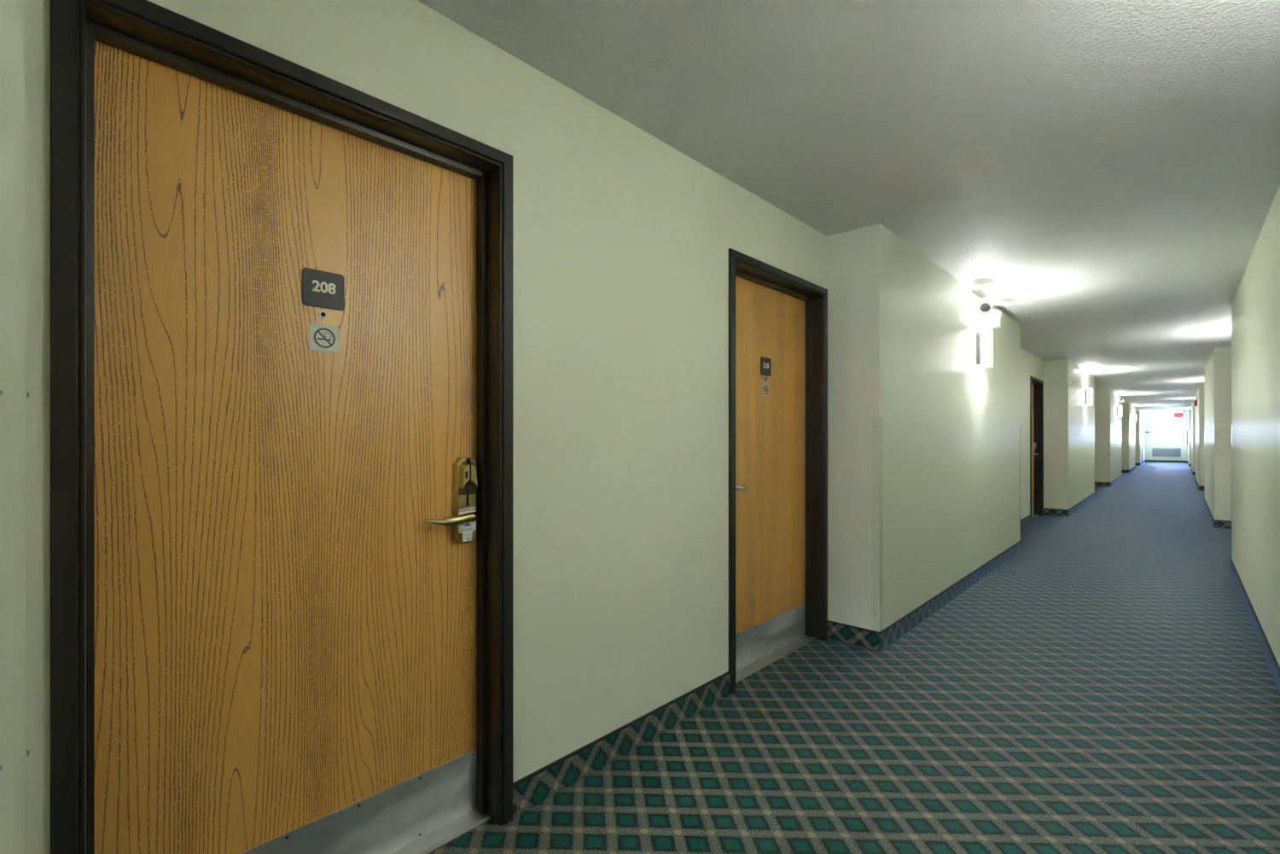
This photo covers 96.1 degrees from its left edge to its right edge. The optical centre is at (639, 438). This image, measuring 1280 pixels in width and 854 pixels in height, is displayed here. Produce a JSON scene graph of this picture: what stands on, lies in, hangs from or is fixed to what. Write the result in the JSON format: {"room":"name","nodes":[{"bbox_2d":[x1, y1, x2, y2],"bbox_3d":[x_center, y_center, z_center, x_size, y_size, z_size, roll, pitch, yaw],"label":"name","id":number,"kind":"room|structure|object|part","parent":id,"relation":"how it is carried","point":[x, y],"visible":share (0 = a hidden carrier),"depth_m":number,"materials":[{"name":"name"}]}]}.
{"room":"hotel corridor","nodes":[
{"label":"hotel corridor","id":0,"kind":"room"},
{"bbox_2d":[0,0,1144,853],"bbox_3d":[9.008,-0.008,11.839,0.560,2.407,47.600,0,0,43],"label":"wall","id":1,"kind":"structure","parent":0,"point":[623,239],"depth_m":2.18,"materials":[{"name":"paint"}]},
{"bbox_2d":[0,389,29,770],"bbox_3d":[-0.923,0.485,0.838,0.047,1.210,0.047,0,0,43],"label":"guard","id":2,"kind":"object","parent":1,"relation":"attached to","point":[1,391],"visible":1,"depth_m":0.85,"materials":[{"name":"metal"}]},
{"bbox_2d":[50,0,513,853],"bbox_3d":[-0.803,0.154,1.490,0.165,2.083,1.016,0,0,43],"label":"door","id":3,"kind":"structure","parent":1,"relation":"in","point":[275,628],"depth_m":1.42,"materials":[{"name":"brown wood"}]},
{"bbox_2d":[302,267,344,310],"bbox_3d":[-0.830,-0.390,1.510,0.005,0.096,0.102,0,0,43],"label":"number sign","id":4,"kind":"object","parent":3,"relation":"attached to","point":[320,288],"visible":1,"depth_m":1.51,"materials":[{"name":"grey plastic"}]},
{"bbox_2d":[308,323,339,353],"bbox_3d":[-0.829,-0.263,1.512,0.003,0.072,0.073,0,0,43],"label":"no smoking sign","id":5,"kind":"object","parent":3,"relation":"attached to","point":[325,338],"visible":1,"depth_m":1.51,"materials":[{"name":"grey plastic"}]},
{"bbox_3d":[-0.830,1.090,1.513,0.002,0.191,0.902,0,0,43],"label":"kick plate","id":6,"kind":"part","parent":3,"relation":"part of","materials":[{"name":"metal"}]},
{"bbox_3d":[-0.558,0.243,1.717,0.163,0.034,0.037,0,0,-41],"label":"handle","id":7,"kind":"part","parent":3,"relation":"part of","materials":[{"name":"gold metal"}]},
{"bbox_2d":[458,506,475,541],"bbox_3d":[-0.531,0.264,1.766,0.001,0.105,0.059,0,0,43],"label":"card","id":8,"kind":"object","parent":3,"relation":"hanging from","point":[467,528],"visible":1,"depth_m":1.77,"materials":[{"name":"grey paper"}]},
{"bbox_2d":[728,248,827,694],"bbox_3d":[0.712,0.154,3.110,0.165,2.083,1.016,0,0,43],"label":"door","id":9,"kind":"structure","parent":1,"relation":"in","point":[778,441],"depth_m":3.19,"materials":[{"name":"brown wood"}]},
{"bbox_3d":[0.499,0.243,2.848,0.037,0.034,0.163,0,0,37],"label":"handle","id":10,"kind":"part","parent":9,"relation":"part of","materials":[{"name":"silver metal"}]},
{"bbox_2d":[760,356,771,376],"bbox_3d":[0.685,-0.390,3.130,0.005,0.096,0.102,0,0,43],"label":"number sign","id":11,"kind":"object","parent":9,"relation":"attached to","point":[765,363],"visible":1,"depth_m":3.13,"materials":[{"name":"grey plastic"}]},
{"bbox_2d":[762,383,769,396],"bbox_3d":[0.686,-0.263,3.132,0.003,0.072,0.073,0,0,43],"label":"no smoking sign","id":12,"kind":"object","parent":9,"relation":"attached to","point":[765,387],"visible":1,"depth_m":3.13,"materials":[{"name":"grey plastic"}]},
{"bbox_3d":[0.685,1.090,3.133,0.002,0.191,0.902,0,0,43],"label":"kick plate","id":13,"kind":"part","parent":9,"relation":"part of","materials":[{"name":"metal"}]},
{"bbox_2d":[513,459,1145,817],"bbox_3d":[9.101,1.143,11.747,0.321,0.105,47.609,0,0,43],"label":"baseboard","id":14,"kind":"structure","parent":1,"relation":"attached to","point":[532,789],"depth_m":2.41,"materials":[{"name":"carpet"}]},
{"bbox_2d":[976,329,992,366],"bbox_3d":[2.883,-0.749,4.807,0.100,0.299,0.136,0,0,43],"label":"wall sconce","id":15,"kind":"object","parent":1,"relation":"attached to","point":[984,338],"visible":1,"depth_m":4.76,"materials":[{"name":"white glass"}]},
{"bbox_3d":[2.816,-0.752,4.779,0.028,0.285,0.003,0,0,43],"label":"panel","id":16,"kind":"part","parent":15,"relation":"part of","materials":[{"name":"grey metal"}]},
{"bbox_3d":[2.849,-0.752,4.839,0.006,0.285,0.136,0,0,43],"label":"plate","id":17,"kind":"part","parent":15,"relation":"part of","materials":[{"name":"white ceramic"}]},
{"bbox_2d":[974,302,1001,320],"bbox_3d":[2.889,-1.066,4.787,0.135,0.115,0.446,0,0,43],"label":"emergency light","id":18,"kind":"object","parent":1,"relation":"attached to","point":[981,309],"visible":1,"depth_m":4.74,"materials":[{"name":"white plastic"}]},
{"bbox_2d":[991,308,1001,329],"bbox_3d":[3.238,-1.082,5.215,0.061,0.165,0.120,0,0,43],"label":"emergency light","id":19,"kind":"object","parent":1,"relation":"attached to","point":[996,324],"visible":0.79,"depth_m":5.18,"materials":[{"name":"white plastic"}]},
{"bbox_2d":[1029,376,1043,522],"bbox_3d":[5.852,0.154,8.606,0.165,2.083,1.016,0,0,43],"label":"door","id":20,"kind":"structure","parent":1,"relation":"in","point":[1036,385],"depth_m":8.91,"materials":[{"name":"brown wood"}]},
{"bbox_3d":[5.825,1.090,8.629,0.002,0.191,0.902,0,0,43],"label":"kick plate","id":21,"kind":"part","parent":20,"relation":"part of","materials":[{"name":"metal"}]},
{"bbox_2d":[1084,388,1092,405],"bbox_3d":[8.102,-0.749,10.387,0.100,0.299,0.136,0,0,43],"label":"wall sconce","id":22,"kind":"object","parent":1,"relation":"attached to","point":[1088,392],"visible":1,"depth_m":10.34,"materials":[{"name":"white glass"}]},
{"bbox_3d":[8.034,-0.752,10.359,0.028,0.285,0.003,0,0,43],"label":"panel","id":23,"kind":"part","parent":22,"relation":"part of","materials":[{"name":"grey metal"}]},
{"bbox_2d":[1087,388,1092,405],"bbox_3d":[8.113,-0.749,10.376,0.068,0.299,0.136,0,0,43],"label":"diffuser","id":24,"kind":"object","parent":22,"relation":"attached to","point":[1089,390],"depth_m":10.34,"materials":[{"name":"white plastic"}]},
{"bbox_2d":[1117,405,1122,416],"bbox_3d":[13.211,-0.749,15.850,0.100,0.299,0.136,0,0,43],"label":"wall sconce","id":25,"kind":"object","parent":1,"relation":"attached to","point":[1119,408],"visible":1,"depth_m":15.80,"materials":[{"name":"white glass"}]},
{"bbox_2d":[1118,405,1122,416],"bbox_3d":[13.222,-0.749,15.839,0.068,0.299,0.136,0,0,43],"label":"diffuser","id":26,"kind":"object","parent":25,"relation":"attached to","point":[1120,406],"depth_m":15.80,"materials":[{"name":"white plastic"}]},
{"bbox_2d":[1117,397,1123,401],"bbox_3d":[13.223,-1.066,15.838,0.135,0.115,0.446,0,0,43],"label":"emergency light","id":27,"kind":"object","parent":1,"relation":"attached to","point":[1118,398],"visible":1,"depth_m":15.77,"materials":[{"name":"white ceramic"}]},
{"bbox_2d":[1132,413,1136,422],"bbox_3d":[18.334,-0.749,21.328,0.100,0.299,0.136,0,0,43],"label":"wall sconce","id":28,"kind":"object","parent":1,"relation":"attached to","point":[1134,416],"visible":1,"depth_m":21.28,"materials":[{"name":"white glass"}]},
{"bbox_2d":[1134,413,1136,422],"bbox_3d":[18.345,-0.749,21.317,0.068,0.299,0.136,0,0,43],"label":"diffuser","id":29,"kind":"object","parent":28,"relation":"attached to","point":[1135,415],"depth_m":21.28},
{"bbox_2d":[1134,435,1135,465],"bbox_3d":[19.466,0.485,22.639,0.047,1.210,0.047,0,0,43],"label":"guard","id":30,"kind":"object","parent":1,"relation":"attached to","point":[1135,435],"visible":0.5,"depth_m":22.63,"materials":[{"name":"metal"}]},
{"bbox_2d":[1141,424,1144,463],"bbox_3d":[23.418,0.166,27.012,0.362,2.059,0.948,0,0,43],"label":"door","id":31,"kind":"structure","parent":1,"relation":"in","point":[1142,425],"depth_m":26.84,"materials":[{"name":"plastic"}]},
{"bbox_2d":[417,0,1279,414],"bbox_3d":[9.790,-1.271,11.108,2.701,0.120,48.100,0,0,43],"label":"ceiling","id":32,"kind":"structure","parent":0,"point":[1104,175],"depth_m":2.21,"materials":[{"name":"white paint"}]},
{"bbox_2d":[1173,412,1183,417],"bbox_3d":[25.151,-1.094,26.864,0.350,0.235,0.050,0,0,43],"label":"exit sign","id":33,"kind":"object","parent":32,"relation":"hanging from","point":[1177,414],"visible":1,"depth_m":26.85,"materials":[{"name":"red plastic"}]},
{"bbox_3d":[25.151,-1.064,26.864,0.339,0.175,0.024,0,0,43],"label":"lit panel","id":34,"kind":"part","parent":33,"relation":"part of","materials":[{"name":"red plastic"}]},
{"bbox_2d":[429,462,1279,853],"bbox_3d":[9.790,1.256,11.108,2.701,0.120,48.100,0,0,43],"label":"floor","id":35,"kind":"structure","parent":0,"point":[1108,687],"depth_m":2.31,"materials":[{"name":"carpet"}]},
{"bbox_2d":[1144,413,1187,460],"bbox_3d":[26.132,-0.008,28.582,2.701,2.407,0.250,0,0,43],"label":"wall","id":36,"kind":"structure","parent":0,"point":[1154,417],"depth_m":28.53,"materials":[{"name":"paint"}]},
{"bbox_2d":[1152,448,1181,457],"bbox_3d":[26.006,0.693,28.423,1.040,0.466,0.155,0,0,43],"label":"air conditioner","id":37,"kind":"object","parent":36,"relation":"attached to","point":[1157,452],"visible":1,"depth_m":28.38,"materials":[{"name":"grey metal"}]},
{"bbox_2d":[1157,450,1178,455],"bbox_3d":[25.960,0.725,28.373,0.980,0.221,0.010,0,0,43],"label":"grille","id":38,"kind":"object","parent":37,"relation":"attached to","point":[1160,452],"depth_m":28.32,"materials":[{"name":"grey metal"}]},
{"bbox_2d":[1149,421,1183,444],"bbox_3d":[26.093,-0.264,28.516,1.260,1.140,0.180,0,0,43],"label":"window","id":39,"kind":"structure","parent":36,"relation":"in","point":[1152,422],"depth_m":28.52,"materials":[{"name":"plastic"}]},
{"bbox_3d":[25.944,-0.279,28.748,0.535,1.020,0.028,0,0,43],"label":"sash","id":40,"kind":"part","parent":39,"relation":"part of","materials":[{"name":"glass"}]},
{"bbox_3d":[26.083,0.292,28.505,1.260,0.028,0.150,0,0,43],"label":"sill","id":41,"kind":"part","parent":39,"relation":"part of","materials":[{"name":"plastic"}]},
{"bbox_3d":[26.318,-0.279,28.365,0.535,1.020,0.028,0,0,43],"label":"sash","id":42,"kind":"part","parent":39,"relation":"part of","materials":[{"name":"glass"}]},
{"bbox_2d":[1145,459,1187,463],"bbox_3d":[26.043,1.143,28.487,1.561,0.105,0.011,0,0,43],"label":"baseboard","id":43,"kind":"structure","parent":36,"relation":"attached to","point":[1146,461],"depth_m":28.56,"materials":[{"name":"carpet"}]},
{"bbox_2d":[1187,184,1279,667],"bbox_3d":[10.572,-0.008,10.377,0.560,2.407,47.600,0,0,43],"label":"wall","id":44,"kind":"structure","parent":0,"point":[1234,426],"depth_m":3.89,"materials":[{"name":"paint"}]},
{"bbox_2d":[1186,430,1188,445],"bbox_3d":[25.649,-0.014,26.945,0.050,0.660,0.240,0,0,43],"label":"wall panel","id":45,"kind":"object","parent":44,"relation":"attached to","point":[1187,431],"visible":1,"depth_m":26.85,"materials":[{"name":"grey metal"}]},
{"bbox_2d":[1187,461,1279,695],"bbox_3d":[10.474,1.143,10.462,0.321,0.105,47.609,0,0,43],"label":"baseboard","id":46,"kind":"structure","parent":44,"relation":"attached to","point":[1272,664],"depth_m":3.66,"materials":[{"name":"carpet"}]}
]}

